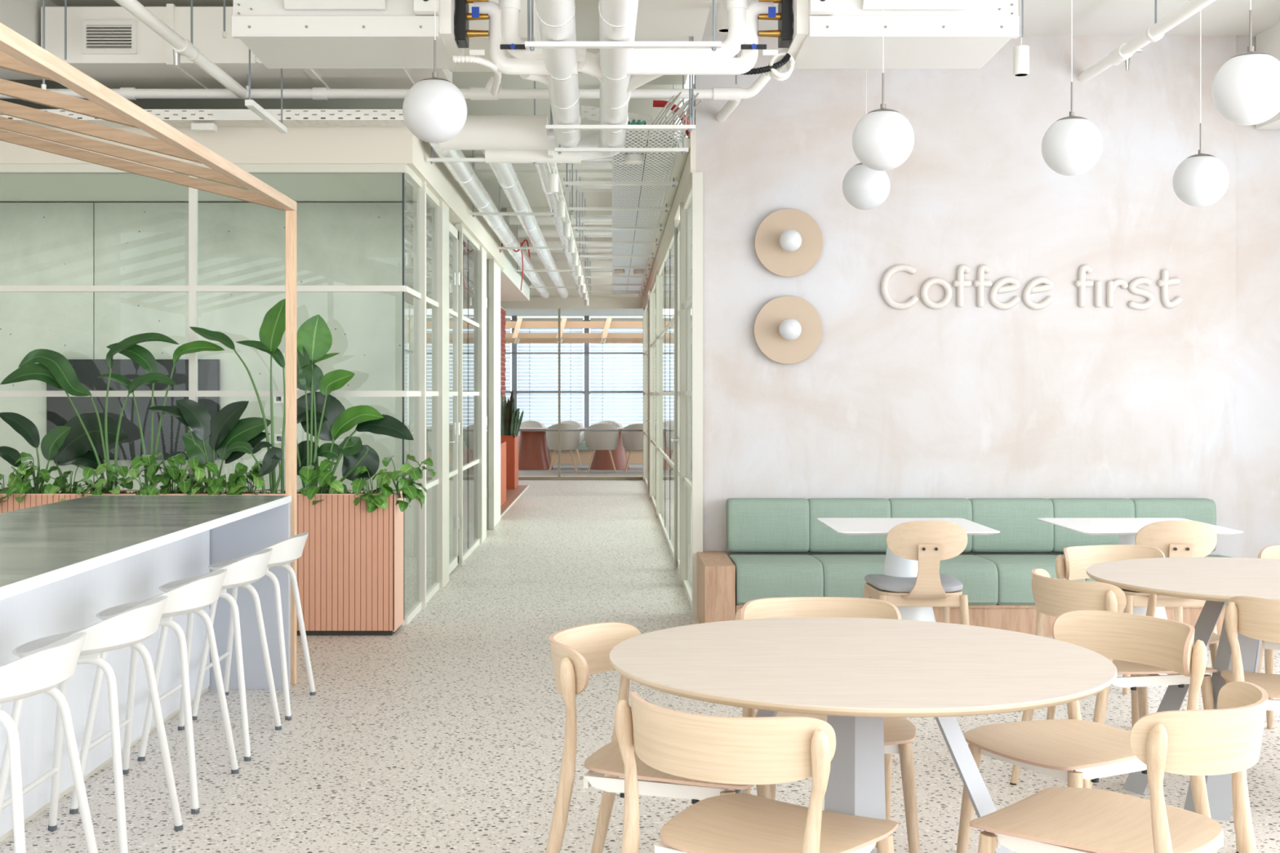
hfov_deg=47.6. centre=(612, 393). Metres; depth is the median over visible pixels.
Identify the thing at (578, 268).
track spotlight
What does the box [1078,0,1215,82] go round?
pipe
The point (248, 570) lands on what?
bar stool
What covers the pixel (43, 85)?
rod
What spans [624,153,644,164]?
ceiling detector
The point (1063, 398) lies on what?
wall
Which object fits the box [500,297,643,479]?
window
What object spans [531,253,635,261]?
duct
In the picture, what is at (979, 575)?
seat cushion
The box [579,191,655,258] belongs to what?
support
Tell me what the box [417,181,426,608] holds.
trim
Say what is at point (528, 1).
rod
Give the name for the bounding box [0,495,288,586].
countertop
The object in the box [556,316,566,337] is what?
brace
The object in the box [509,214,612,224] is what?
duct
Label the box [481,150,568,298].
duct
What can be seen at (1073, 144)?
globe pendant
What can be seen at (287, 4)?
hood
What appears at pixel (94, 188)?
ceiling
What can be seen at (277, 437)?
wall socket
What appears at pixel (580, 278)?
track spotlight
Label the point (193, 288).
frame
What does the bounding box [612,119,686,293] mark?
tray
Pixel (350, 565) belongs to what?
planter box
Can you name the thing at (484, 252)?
trim
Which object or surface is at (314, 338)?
strelitzia
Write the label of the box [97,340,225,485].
strelitzia
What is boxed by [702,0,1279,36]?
ceiling
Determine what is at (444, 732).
floor
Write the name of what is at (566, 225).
track spotlight
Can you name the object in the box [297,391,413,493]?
potted plant
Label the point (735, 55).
rod
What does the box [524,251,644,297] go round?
wall
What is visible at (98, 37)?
grille
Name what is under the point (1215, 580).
round table
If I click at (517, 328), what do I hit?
brace
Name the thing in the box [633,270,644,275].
ceiling detector
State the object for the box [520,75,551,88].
duct
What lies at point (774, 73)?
coiled hose
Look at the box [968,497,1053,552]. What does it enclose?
cushion
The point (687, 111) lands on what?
ceiling
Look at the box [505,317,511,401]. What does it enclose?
window blind
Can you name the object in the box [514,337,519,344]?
spotlight
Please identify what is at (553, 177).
track spotlight
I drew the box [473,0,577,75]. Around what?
insulated pipe
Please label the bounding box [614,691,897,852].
dining chair
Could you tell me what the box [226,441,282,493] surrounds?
philodendron
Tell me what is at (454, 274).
door
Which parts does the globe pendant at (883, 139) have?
rod, globe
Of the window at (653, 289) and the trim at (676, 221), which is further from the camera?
the window at (653, 289)
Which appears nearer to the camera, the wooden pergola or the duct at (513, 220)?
the wooden pergola
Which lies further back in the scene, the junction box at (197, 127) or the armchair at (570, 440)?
the armchair at (570, 440)
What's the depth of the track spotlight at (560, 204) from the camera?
10.83 m
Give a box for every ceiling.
[0,111,428,203]
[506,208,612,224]
[646,101,691,263]
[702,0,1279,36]
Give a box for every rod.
[41,0,46,89]
[63,0,67,62]
[222,0,226,38]
[245,74,248,88]
[254,56,258,62]
[527,0,529,41]
[691,36,693,124]
[735,54,737,84]
[1021,0,1023,37]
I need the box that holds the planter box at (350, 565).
[0,489,403,635]
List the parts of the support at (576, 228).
threaded rod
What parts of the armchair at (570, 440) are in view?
leg, leg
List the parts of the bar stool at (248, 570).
leg frame, leg frame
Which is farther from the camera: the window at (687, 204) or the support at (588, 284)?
the support at (588, 284)
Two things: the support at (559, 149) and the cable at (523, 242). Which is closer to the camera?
the support at (559, 149)
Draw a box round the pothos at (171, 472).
[151,451,192,494]
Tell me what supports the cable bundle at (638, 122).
in the tray at (649, 196)
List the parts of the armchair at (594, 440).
leg, leg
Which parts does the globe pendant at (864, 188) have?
globe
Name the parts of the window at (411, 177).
rail, rail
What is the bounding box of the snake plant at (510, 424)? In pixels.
[500,391,523,437]
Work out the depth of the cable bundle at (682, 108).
8.39 m
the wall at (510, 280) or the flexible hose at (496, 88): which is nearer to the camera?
the flexible hose at (496, 88)
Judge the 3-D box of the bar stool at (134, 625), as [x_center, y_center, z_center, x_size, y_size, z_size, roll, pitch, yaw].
[-1.567,1.001,4.340,0.436,0.760,0.530,0,0,0]
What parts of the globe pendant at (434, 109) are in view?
globe, rod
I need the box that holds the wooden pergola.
[0,22,297,684]
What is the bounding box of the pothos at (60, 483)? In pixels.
[35,464,94,501]
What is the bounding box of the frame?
[0,173,404,626]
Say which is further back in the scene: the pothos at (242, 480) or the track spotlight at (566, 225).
the track spotlight at (566, 225)
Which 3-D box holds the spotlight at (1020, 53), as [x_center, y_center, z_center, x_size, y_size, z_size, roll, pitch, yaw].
[2.084,-1.923,7.400,0.080,0.595,0.080,0,0,0]
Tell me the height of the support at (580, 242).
0.967 m
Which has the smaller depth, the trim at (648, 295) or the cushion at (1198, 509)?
the cushion at (1198, 509)
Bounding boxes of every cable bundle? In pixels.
[617,119,645,179]
[645,91,702,179]
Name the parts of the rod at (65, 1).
rod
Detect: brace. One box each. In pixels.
[511,316,522,337]
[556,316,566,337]
[601,316,611,337]
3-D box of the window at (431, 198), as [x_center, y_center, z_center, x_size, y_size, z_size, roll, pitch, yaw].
[-1.245,0.005,9.825,0.040,2.750,0.890,0,0,0]
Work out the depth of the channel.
7.84 m
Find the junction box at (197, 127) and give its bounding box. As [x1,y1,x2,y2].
[191,123,217,132]
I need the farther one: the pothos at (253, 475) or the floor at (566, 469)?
the floor at (566, 469)
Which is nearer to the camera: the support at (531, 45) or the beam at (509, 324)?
the support at (531, 45)
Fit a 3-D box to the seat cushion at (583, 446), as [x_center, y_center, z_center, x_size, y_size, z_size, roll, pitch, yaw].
[-0.910,1.030,28.775,0.980,0.180,0.550,0,0,0]
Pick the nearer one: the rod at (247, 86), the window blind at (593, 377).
the rod at (247, 86)
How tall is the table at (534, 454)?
0.745 m
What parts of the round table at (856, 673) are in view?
leg, leg, leg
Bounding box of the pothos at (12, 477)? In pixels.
[0,466,22,502]
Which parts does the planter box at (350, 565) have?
panel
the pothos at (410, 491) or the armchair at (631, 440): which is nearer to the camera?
the pothos at (410, 491)
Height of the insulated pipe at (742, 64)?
0.349 m
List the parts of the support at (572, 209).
threaded rod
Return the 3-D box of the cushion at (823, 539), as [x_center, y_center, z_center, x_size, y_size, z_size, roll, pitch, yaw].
[1.443,0.806,8.894,0.492,0.328,0.193,0,0,0]
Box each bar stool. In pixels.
[0,595,182,852]
[0,631,97,852]
[69,568,239,813]
[137,548,281,761]
[191,532,315,719]
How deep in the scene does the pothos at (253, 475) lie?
8.30 m
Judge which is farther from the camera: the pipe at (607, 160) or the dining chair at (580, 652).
the pipe at (607, 160)
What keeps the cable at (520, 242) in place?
hanging from the duct at (464, 173)
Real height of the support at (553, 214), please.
0.970 m
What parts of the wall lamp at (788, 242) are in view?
globe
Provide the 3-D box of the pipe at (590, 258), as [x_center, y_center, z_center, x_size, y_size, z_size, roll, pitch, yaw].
[0.040,-1.870,20.000,0.920,0.068,0.070,0,0,0]
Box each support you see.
[426,80,536,164]
[469,121,556,217]
[497,177,567,250]
[515,203,573,272]
[524,0,721,51]
[528,240,579,288]
[545,36,695,132]
[554,75,688,154]
[562,84,678,186]
[568,108,670,212]
[573,169,664,231]
[576,177,659,244]
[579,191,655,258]
[582,199,651,269]
[584,224,648,279]
[586,226,646,286]
[588,237,644,293]
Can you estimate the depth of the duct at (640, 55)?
6.80 m
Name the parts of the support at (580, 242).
threaded rod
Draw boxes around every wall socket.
[273,396,283,403]
[274,434,281,443]
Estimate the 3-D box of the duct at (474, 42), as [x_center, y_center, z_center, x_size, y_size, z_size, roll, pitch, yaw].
[-0.665,-1.980,7.900,0.530,0.280,0.800,0,0,0]
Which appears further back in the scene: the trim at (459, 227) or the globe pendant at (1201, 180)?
the trim at (459, 227)
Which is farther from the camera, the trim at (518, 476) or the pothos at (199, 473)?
the trim at (518, 476)
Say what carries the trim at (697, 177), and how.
attached to the wall at (1063, 398)
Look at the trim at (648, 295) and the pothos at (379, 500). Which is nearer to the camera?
the pothos at (379, 500)
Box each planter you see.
[500,434,518,488]
[500,441,506,506]
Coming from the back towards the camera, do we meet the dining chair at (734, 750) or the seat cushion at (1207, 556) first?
the seat cushion at (1207, 556)
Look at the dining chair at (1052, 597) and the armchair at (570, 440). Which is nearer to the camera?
the dining chair at (1052, 597)
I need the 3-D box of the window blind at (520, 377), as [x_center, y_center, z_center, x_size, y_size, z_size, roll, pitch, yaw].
[-1.250,-0.130,29.150,1.320,2.780,0.100,0,0,0]
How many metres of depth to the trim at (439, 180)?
10.98 m
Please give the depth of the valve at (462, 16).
6.77 m
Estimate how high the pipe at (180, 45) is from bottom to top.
0.763 m
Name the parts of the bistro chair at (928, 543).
leg, leg, stem, backrest, leg, leg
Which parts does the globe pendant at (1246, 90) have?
globe, rod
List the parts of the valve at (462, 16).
label plate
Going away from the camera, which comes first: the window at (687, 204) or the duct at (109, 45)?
the duct at (109, 45)
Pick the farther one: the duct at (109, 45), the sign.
the sign
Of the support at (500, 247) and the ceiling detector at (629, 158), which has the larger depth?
the support at (500, 247)
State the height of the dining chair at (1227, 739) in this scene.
0.766 m
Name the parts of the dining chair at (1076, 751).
leg, seat, seat frame, leg, leg, backrest, leg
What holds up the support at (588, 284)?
hanging from the ceiling slab at (586, 11)
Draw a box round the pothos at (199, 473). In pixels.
[171,456,226,495]
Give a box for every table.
[518,427,629,470]
[608,617,1116,852]
[816,517,999,622]
[1036,517,1243,677]
[1086,556,1279,821]
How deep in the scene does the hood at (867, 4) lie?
6.53 m
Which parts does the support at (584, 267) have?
threaded rod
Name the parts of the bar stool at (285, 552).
leg frame, leg frame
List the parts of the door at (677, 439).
handle, rail, rail, pane, pane, pane, pane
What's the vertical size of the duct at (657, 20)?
0.280 m
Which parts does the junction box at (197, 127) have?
lid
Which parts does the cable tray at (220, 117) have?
joint plate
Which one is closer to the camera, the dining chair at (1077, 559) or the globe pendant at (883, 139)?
the dining chair at (1077, 559)
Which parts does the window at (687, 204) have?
rail, rail, pane, pane, pane, pane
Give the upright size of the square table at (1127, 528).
0.740 m
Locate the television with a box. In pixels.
[46,359,219,459]
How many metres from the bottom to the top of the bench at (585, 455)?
0.700 m
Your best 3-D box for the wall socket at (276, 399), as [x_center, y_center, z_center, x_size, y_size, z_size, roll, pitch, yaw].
[-2.829,0.042,12.295,0.080,0.080,0.010,0,0,0]
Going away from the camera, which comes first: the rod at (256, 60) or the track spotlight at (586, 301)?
the rod at (256, 60)
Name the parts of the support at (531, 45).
threaded rod, threaded rod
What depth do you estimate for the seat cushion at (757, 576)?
8.21 m
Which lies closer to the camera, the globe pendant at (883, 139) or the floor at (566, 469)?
the globe pendant at (883, 139)
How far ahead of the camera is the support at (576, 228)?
12.93 m
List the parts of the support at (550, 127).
threaded rod, threaded rod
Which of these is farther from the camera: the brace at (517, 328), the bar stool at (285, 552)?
the brace at (517, 328)
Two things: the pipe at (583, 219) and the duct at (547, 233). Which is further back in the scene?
the duct at (547, 233)
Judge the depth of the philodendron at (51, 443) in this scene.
8.36 m
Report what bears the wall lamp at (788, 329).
attached to the wall at (1063, 398)
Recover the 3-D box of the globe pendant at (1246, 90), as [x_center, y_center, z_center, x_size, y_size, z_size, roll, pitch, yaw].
[2.397,-1.615,5.452,0.270,1.209,0.270,0,0,0]
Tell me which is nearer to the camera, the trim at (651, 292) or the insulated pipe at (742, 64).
the insulated pipe at (742, 64)
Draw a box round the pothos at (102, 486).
[75,462,133,497]
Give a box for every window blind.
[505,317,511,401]
[517,317,582,427]
[590,317,643,427]
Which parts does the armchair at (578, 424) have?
leg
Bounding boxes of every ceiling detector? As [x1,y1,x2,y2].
[614,270,624,275]
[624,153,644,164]
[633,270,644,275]
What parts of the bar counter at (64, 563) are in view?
panel, panel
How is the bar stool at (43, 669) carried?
on the floor at (444, 732)
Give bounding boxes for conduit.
[638,137,690,297]
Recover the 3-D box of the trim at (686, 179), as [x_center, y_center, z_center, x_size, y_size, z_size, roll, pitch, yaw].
[0.498,-1.502,16.070,0.033,0.275,14.200,0,0,0]
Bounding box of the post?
[436,200,448,588]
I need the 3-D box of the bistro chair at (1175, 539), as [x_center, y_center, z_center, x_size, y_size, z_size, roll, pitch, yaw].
[2.575,0.979,6.850,0.456,0.806,0.576,0,0,0]
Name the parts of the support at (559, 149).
threaded rod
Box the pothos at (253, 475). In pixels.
[226,461,277,495]
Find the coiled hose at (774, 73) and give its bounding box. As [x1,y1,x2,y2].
[768,51,795,80]
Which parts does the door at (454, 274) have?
pane, pane, pane, pane, rail, rail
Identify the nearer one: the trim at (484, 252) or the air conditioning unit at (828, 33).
the air conditioning unit at (828, 33)
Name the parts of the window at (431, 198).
rail, rail, pane, pane, pane, pane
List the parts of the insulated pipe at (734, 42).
valve handle, blue knob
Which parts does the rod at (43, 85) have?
rod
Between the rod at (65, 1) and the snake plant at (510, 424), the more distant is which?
the snake plant at (510, 424)
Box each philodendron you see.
[0,412,71,493]
[53,413,128,493]
[146,399,271,493]
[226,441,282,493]
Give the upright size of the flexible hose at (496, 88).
0.242 m
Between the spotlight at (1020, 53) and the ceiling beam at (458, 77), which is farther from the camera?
the ceiling beam at (458, 77)
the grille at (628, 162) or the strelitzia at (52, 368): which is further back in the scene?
the grille at (628, 162)
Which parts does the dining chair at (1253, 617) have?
leg, seat, backrest, seat frame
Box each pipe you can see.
[0,61,786,122]
[114,0,247,98]
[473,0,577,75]
[498,0,586,62]
[560,155,675,164]
[573,216,612,222]
[576,230,619,235]
[580,248,612,252]
[582,257,613,260]
[584,268,612,271]
[626,0,773,75]
[667,0,766,60]
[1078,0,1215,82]
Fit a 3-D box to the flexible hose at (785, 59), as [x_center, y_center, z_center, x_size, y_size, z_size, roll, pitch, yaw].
[0.703,-1.576,6.954,0.315,0.086,0.052,0,0,23]
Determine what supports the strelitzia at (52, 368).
in the planter box at (350, 565)
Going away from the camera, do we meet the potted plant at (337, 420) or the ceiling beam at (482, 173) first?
the potted plant at (337, 420)
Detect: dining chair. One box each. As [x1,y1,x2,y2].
[545,622,771,852]
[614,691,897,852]
[734,596,919,852]
[955,609,1217,852]
[969,681,1268,852]
[1009,568,1217,788]
[1046,544,1220,726]
[1221,595,1279,852]
[1257,545,1279,728]
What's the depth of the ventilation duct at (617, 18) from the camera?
7.33 m
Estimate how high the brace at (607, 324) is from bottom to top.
0.504 m
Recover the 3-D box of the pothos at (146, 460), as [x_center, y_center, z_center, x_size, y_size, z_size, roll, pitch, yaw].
[-2.644,0.522,8.306,0.299,0.342,0.215,0,0,44]
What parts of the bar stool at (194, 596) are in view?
leg frame, leg frame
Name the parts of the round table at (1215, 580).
leg, leg, leg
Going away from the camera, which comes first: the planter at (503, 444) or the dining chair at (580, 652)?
the dining chair at (580, 652)
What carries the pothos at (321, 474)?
in the planter box at (350, 565)
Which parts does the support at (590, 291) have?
threaded rod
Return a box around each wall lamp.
[754,208,822,276]
[754,295,822,364]
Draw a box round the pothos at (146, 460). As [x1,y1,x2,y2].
[123,454,159,495]
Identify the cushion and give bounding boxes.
[548,440,591,450]
[725,497,809,552]
[728,554,823,605]
[807,497,890,552]
[810,554,885,599]
[887,497,972,552]
[939,555,998,605]
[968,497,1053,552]
[975,554,1085,605]
[1048,497,1134,552]
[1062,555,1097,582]
[1128,497,1216,552]
[1204,555,1231,605]
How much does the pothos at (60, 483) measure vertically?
0.274 m
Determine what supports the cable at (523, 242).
hanging from the duct at (464, 173)
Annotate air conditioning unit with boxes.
[231,0,463,68]
[782,0,1019,68]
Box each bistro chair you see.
[863,520,969,625]
[1120,520,1217,693]
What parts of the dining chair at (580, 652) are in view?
leg, backrest, leg, seat frame, seat, leg, leg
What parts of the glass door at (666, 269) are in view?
pane, pane, pane, pane, rail, rail, pane, pane, pane, pane, pane, pane, pane, pane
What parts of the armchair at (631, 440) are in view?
leg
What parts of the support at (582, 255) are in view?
threaded rod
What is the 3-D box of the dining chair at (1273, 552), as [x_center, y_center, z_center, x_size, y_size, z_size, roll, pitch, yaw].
[2.748,1.000,5.642,0.502,0.766,0.560,0,0,33]
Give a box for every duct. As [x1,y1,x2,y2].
[40,4,452,88]
[429,142,550,298]
[438,0,581,150]
[448,0,541,71]
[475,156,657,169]
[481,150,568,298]
[484,0,638,163]
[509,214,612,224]
[517,228,612,237]
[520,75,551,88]
[526,244,612,253]
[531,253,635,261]
[534,163,582,297]
[577,50,604,83]
[591,48,667,76]
[626,60,669,93]
[634,0,711,41]
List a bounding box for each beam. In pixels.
[452,48,687,84]
[476,155,644,177]
[503,308,643,317]
[505,320,643,328]
[505,333,643,337]
[505,337,643,342]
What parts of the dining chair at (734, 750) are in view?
leg, backrest, seat frame, seat, leg, leg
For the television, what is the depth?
12.23 m
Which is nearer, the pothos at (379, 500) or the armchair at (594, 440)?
the pothos at (379, 500)
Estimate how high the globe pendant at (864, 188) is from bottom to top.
1.176 m
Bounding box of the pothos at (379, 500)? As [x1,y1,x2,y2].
[351,466,398,512]
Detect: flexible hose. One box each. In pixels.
[452,55,502,95]
[741,53,791,75]
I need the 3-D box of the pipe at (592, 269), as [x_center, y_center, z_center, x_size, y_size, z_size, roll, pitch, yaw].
[0.040,-1.870,21.900,0.920,0.068,0.070,0,0,0]
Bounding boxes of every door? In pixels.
[448,222,459,574]
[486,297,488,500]
[646,298,649,493]
[657,228,674,560]
[670,222,679,574]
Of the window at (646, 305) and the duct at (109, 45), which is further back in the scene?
the window at (646, 305)
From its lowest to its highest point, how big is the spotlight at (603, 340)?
0.118 m
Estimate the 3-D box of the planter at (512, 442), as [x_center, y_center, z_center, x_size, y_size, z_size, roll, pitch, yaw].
[-1.545,0.985,21.200,0.290,0.770,0.800,0,0,0]
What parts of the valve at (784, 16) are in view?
label plate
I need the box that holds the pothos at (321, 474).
[298,458,348,505]
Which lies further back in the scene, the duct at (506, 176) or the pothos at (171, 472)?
the duct at (506, 176)
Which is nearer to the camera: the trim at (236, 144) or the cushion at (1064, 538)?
the trim at (236, 144)
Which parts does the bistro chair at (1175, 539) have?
leg, stem, backrest, leg, leg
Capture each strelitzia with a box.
[0,332,178,493]
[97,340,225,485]
[189,298,285,493]
[297,314,355,487]
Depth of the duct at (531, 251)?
19.37 m
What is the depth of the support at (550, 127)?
8.03 m
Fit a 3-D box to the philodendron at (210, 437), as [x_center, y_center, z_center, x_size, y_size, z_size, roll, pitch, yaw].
[-2.344,0.317,8.437,0.735,0.570,0.101,0,0,0]
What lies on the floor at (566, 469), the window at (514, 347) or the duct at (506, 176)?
the window at (514, 347)
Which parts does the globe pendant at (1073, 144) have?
rod, globe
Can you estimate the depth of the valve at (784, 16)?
6.77 m
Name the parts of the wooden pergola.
rail, post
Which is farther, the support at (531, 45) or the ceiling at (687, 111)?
the ceiling at (687, 111)
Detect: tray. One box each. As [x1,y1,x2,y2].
[0,109,406,126]
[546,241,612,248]
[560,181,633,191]
[581,105,652,124]
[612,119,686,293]
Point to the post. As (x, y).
(442, 211)
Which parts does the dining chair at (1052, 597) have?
leg, backrest, leg, leg, seat frame, seat, leg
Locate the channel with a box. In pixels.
[244,48,287,133]
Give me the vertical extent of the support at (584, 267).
0.967 m
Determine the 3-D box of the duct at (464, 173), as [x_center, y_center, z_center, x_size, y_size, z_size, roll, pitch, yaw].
[-1.060,-1.570,15.860,0.152,0.152,13.880,0,0,0]
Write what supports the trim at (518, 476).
on the floor at (566, 469)
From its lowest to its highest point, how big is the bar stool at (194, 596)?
0.760 m
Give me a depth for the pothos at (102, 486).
8.32 m
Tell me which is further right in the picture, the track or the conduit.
the conduit
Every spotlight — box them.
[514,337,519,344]
[549,166,558,192]
[556,195,564,217]
[563,217,570,237]
[568,235,574,253]
[572,249,577,265]
[575,261,581,275]
[577,271,583,285]
[580,283,585,293]
[582,288,586,299]
[584,294,588,305]
[600,337,605,344]
[717,0,728,32]
[1013,0,1029,76]
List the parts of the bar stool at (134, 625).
leg frame, leg frame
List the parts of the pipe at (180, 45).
threaded rod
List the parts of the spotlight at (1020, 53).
cord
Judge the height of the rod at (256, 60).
0.594 m
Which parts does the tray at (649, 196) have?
panel, panel, panel, panel, panel, panel, panel, panel, panel, panel, panel, panel, panel, panel, panel, panel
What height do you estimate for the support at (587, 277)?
0.967 m
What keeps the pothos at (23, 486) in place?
in the planter box at (350, 565)
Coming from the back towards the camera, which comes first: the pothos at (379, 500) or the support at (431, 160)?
the support at (431, 160)
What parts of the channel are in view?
threaded rod, threaded rod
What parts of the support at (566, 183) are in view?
threaded rod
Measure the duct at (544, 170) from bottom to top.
0.104 m
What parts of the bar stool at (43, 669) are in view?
leg frame, leg frame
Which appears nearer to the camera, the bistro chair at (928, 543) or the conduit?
the bistro chair at (928, 543)
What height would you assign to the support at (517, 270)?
0.970 m
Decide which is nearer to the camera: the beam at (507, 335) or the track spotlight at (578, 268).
the track spotlight at (578, 268)
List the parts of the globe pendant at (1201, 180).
rod, globe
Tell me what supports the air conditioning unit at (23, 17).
attached to the ceiling slab at (586, 11)
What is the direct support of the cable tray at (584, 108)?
attached to the ventilation duct at (617, 18)
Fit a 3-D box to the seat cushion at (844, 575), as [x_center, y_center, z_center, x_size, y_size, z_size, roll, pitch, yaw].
[1.443,1.080,8.510,0.492,0.241,0.622,0,0,0]
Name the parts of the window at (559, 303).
rail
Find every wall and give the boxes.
[0,202,434,556]
[486,259,500,528]
[500,248,529,301]
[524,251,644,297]
[693,35,1279,558]
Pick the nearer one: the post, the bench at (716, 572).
the bench at (716, 572)
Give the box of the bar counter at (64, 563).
[0,495,291,842]
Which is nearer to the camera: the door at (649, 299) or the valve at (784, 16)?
the valve at (784, 16)
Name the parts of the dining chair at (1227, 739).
leg, seat, seat frame, leg, backrest, leg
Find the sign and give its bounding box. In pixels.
[880,264,1182,310]
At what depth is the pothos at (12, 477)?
8.30 m
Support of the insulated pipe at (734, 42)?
attached to the ceiling at (1041, 17)
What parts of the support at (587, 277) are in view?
threaded rod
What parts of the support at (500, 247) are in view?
threaded rod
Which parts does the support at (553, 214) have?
threaded rod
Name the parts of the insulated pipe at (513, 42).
blue knob, valve handle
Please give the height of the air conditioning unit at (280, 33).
0.348 m
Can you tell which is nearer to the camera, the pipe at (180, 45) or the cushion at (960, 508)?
the pipe at (180, 45)
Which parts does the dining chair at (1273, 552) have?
leg, leg, backrest, seat frame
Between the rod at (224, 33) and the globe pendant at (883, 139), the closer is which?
the globe pendant at (883, 139)
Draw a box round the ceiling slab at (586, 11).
[0,0,682,251]
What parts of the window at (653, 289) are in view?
rail, rail, pane, pane, pane, pane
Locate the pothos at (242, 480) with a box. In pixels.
[191,462,253,495]
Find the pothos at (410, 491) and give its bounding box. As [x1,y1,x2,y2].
[373,454,435,511]
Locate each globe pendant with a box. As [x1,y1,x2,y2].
[402,0,466,142]
[842,68,890,209]
[852,0,914,170]
[1041,0,1102,175]
[1172,10,1229,207]
[1211,0,1279,124]
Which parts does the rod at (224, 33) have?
rod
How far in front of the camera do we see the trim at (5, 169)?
8.62 m
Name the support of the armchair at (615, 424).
on the floor at (566, 469)
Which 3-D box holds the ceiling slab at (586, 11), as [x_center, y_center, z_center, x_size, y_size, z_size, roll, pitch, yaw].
[-3.235,-2.425,10.100,7.530,0.290,26.600,0,0,0]
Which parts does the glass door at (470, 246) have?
pane, pane, pane, pane, rail, rail, pane, pane, pane, pane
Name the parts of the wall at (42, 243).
concrete panel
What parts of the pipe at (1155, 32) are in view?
threaded rod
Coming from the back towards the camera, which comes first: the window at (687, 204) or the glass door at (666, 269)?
the glass door at (666, 269)
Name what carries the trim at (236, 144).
attached to the wall
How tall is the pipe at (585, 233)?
0.068 m
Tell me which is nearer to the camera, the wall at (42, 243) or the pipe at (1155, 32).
the pipe at (1155, 32)
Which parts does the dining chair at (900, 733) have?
leg, leg, backrest, seat, seat frame, leg, leg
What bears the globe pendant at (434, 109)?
hanging from the ceiling slab at (586, 11)
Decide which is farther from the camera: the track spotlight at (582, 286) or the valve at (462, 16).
the track spotlight at (582, 286)
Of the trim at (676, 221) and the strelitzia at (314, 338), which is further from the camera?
the trim at (676, 221)
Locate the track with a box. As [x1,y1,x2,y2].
[547,115,588,297]
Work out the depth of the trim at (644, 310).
22.90 m
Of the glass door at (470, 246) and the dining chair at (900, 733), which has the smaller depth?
the dining chair at (900, 733)
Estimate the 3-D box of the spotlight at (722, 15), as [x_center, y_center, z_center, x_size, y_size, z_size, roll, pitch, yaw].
[0.574,-2.036,7.400,0.080,0.368,0.080,0,0,0]
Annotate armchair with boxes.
[518,420,545,439]
[546,423,580,472]
[555,420,584,466]
[585,423,618,472]
[594,420,622,427]
[622,423,643,472]
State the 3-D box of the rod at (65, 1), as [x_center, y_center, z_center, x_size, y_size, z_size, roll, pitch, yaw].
[-3.052,-2.126,8.100,0.022,0.589,0.022,0,0,23]
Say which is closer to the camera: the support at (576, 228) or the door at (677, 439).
the door at (677, 439)
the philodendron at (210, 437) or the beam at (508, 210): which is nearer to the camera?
the philodendron at (210, 437)
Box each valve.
[453,0,488,55]
[758,0,793,55]
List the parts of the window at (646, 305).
pane, pane, pane, pane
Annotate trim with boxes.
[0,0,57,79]
[0,126,416,167]
[0,164,407,174]
[409,137,504,269]
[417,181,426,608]
[455,223,462,565]
[477,245,482,543]
[482,248,486,541]
[488,258,493,529]
[518,475,643,476]
[642,129,695,308]
[643,306,645,480]
[647,294,649,493]
[649,288,653,499]
[655,271,659,517]
[674,219,679,569]
[680,203,685,586]
[692,172,702,617]
[1255,22,1279,128]
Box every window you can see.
[404,164,422,625]
[426,186,439,603]
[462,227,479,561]
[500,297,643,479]
[510,315,590,427]
[644,301,647,487]
[651,279,655,509]
[683,180,692,609]
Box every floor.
[0,480,1279,852]
[518,463,643,475]
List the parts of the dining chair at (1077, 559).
leg, backrest, leg, leg, seat frame, seat, leg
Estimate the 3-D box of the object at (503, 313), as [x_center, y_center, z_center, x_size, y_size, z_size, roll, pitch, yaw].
[-1.826,0.020,19.550,0.248,2.720,7.300,0,0,0]
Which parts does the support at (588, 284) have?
threaded rod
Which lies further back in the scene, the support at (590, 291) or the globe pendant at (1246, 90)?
the support at (590, 291)
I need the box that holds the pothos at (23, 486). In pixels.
[6,452,59,502]
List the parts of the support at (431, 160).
threaded rod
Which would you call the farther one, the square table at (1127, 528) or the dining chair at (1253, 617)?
the square table at (1127, 528)
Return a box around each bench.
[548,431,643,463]
[697,551,1226,636]
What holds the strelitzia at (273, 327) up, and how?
on the planter box at (350, 565)
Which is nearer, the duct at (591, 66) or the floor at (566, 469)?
the duct at (591, 66)
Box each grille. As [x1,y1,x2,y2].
[81,20,137,54]
[626,161,641,164]
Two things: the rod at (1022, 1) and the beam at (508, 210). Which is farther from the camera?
the beam at (508, 210)
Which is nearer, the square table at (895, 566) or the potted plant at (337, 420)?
the square table at (895, 566)
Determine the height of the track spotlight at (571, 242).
0.160 m
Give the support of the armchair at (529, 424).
on the floor at (566, 469)
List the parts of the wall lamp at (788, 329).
globe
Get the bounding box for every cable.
[499,239,530,257]
[520,242,523,290]
[653,100,688,136]
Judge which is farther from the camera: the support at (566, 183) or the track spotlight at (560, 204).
the track spotlight at (560, 204)
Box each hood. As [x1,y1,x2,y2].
[283,0,386,9]
[862,0,967,9]
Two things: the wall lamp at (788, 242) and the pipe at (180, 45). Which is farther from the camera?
the wall lamp at (788, 242)
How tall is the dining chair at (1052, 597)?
0.766 m

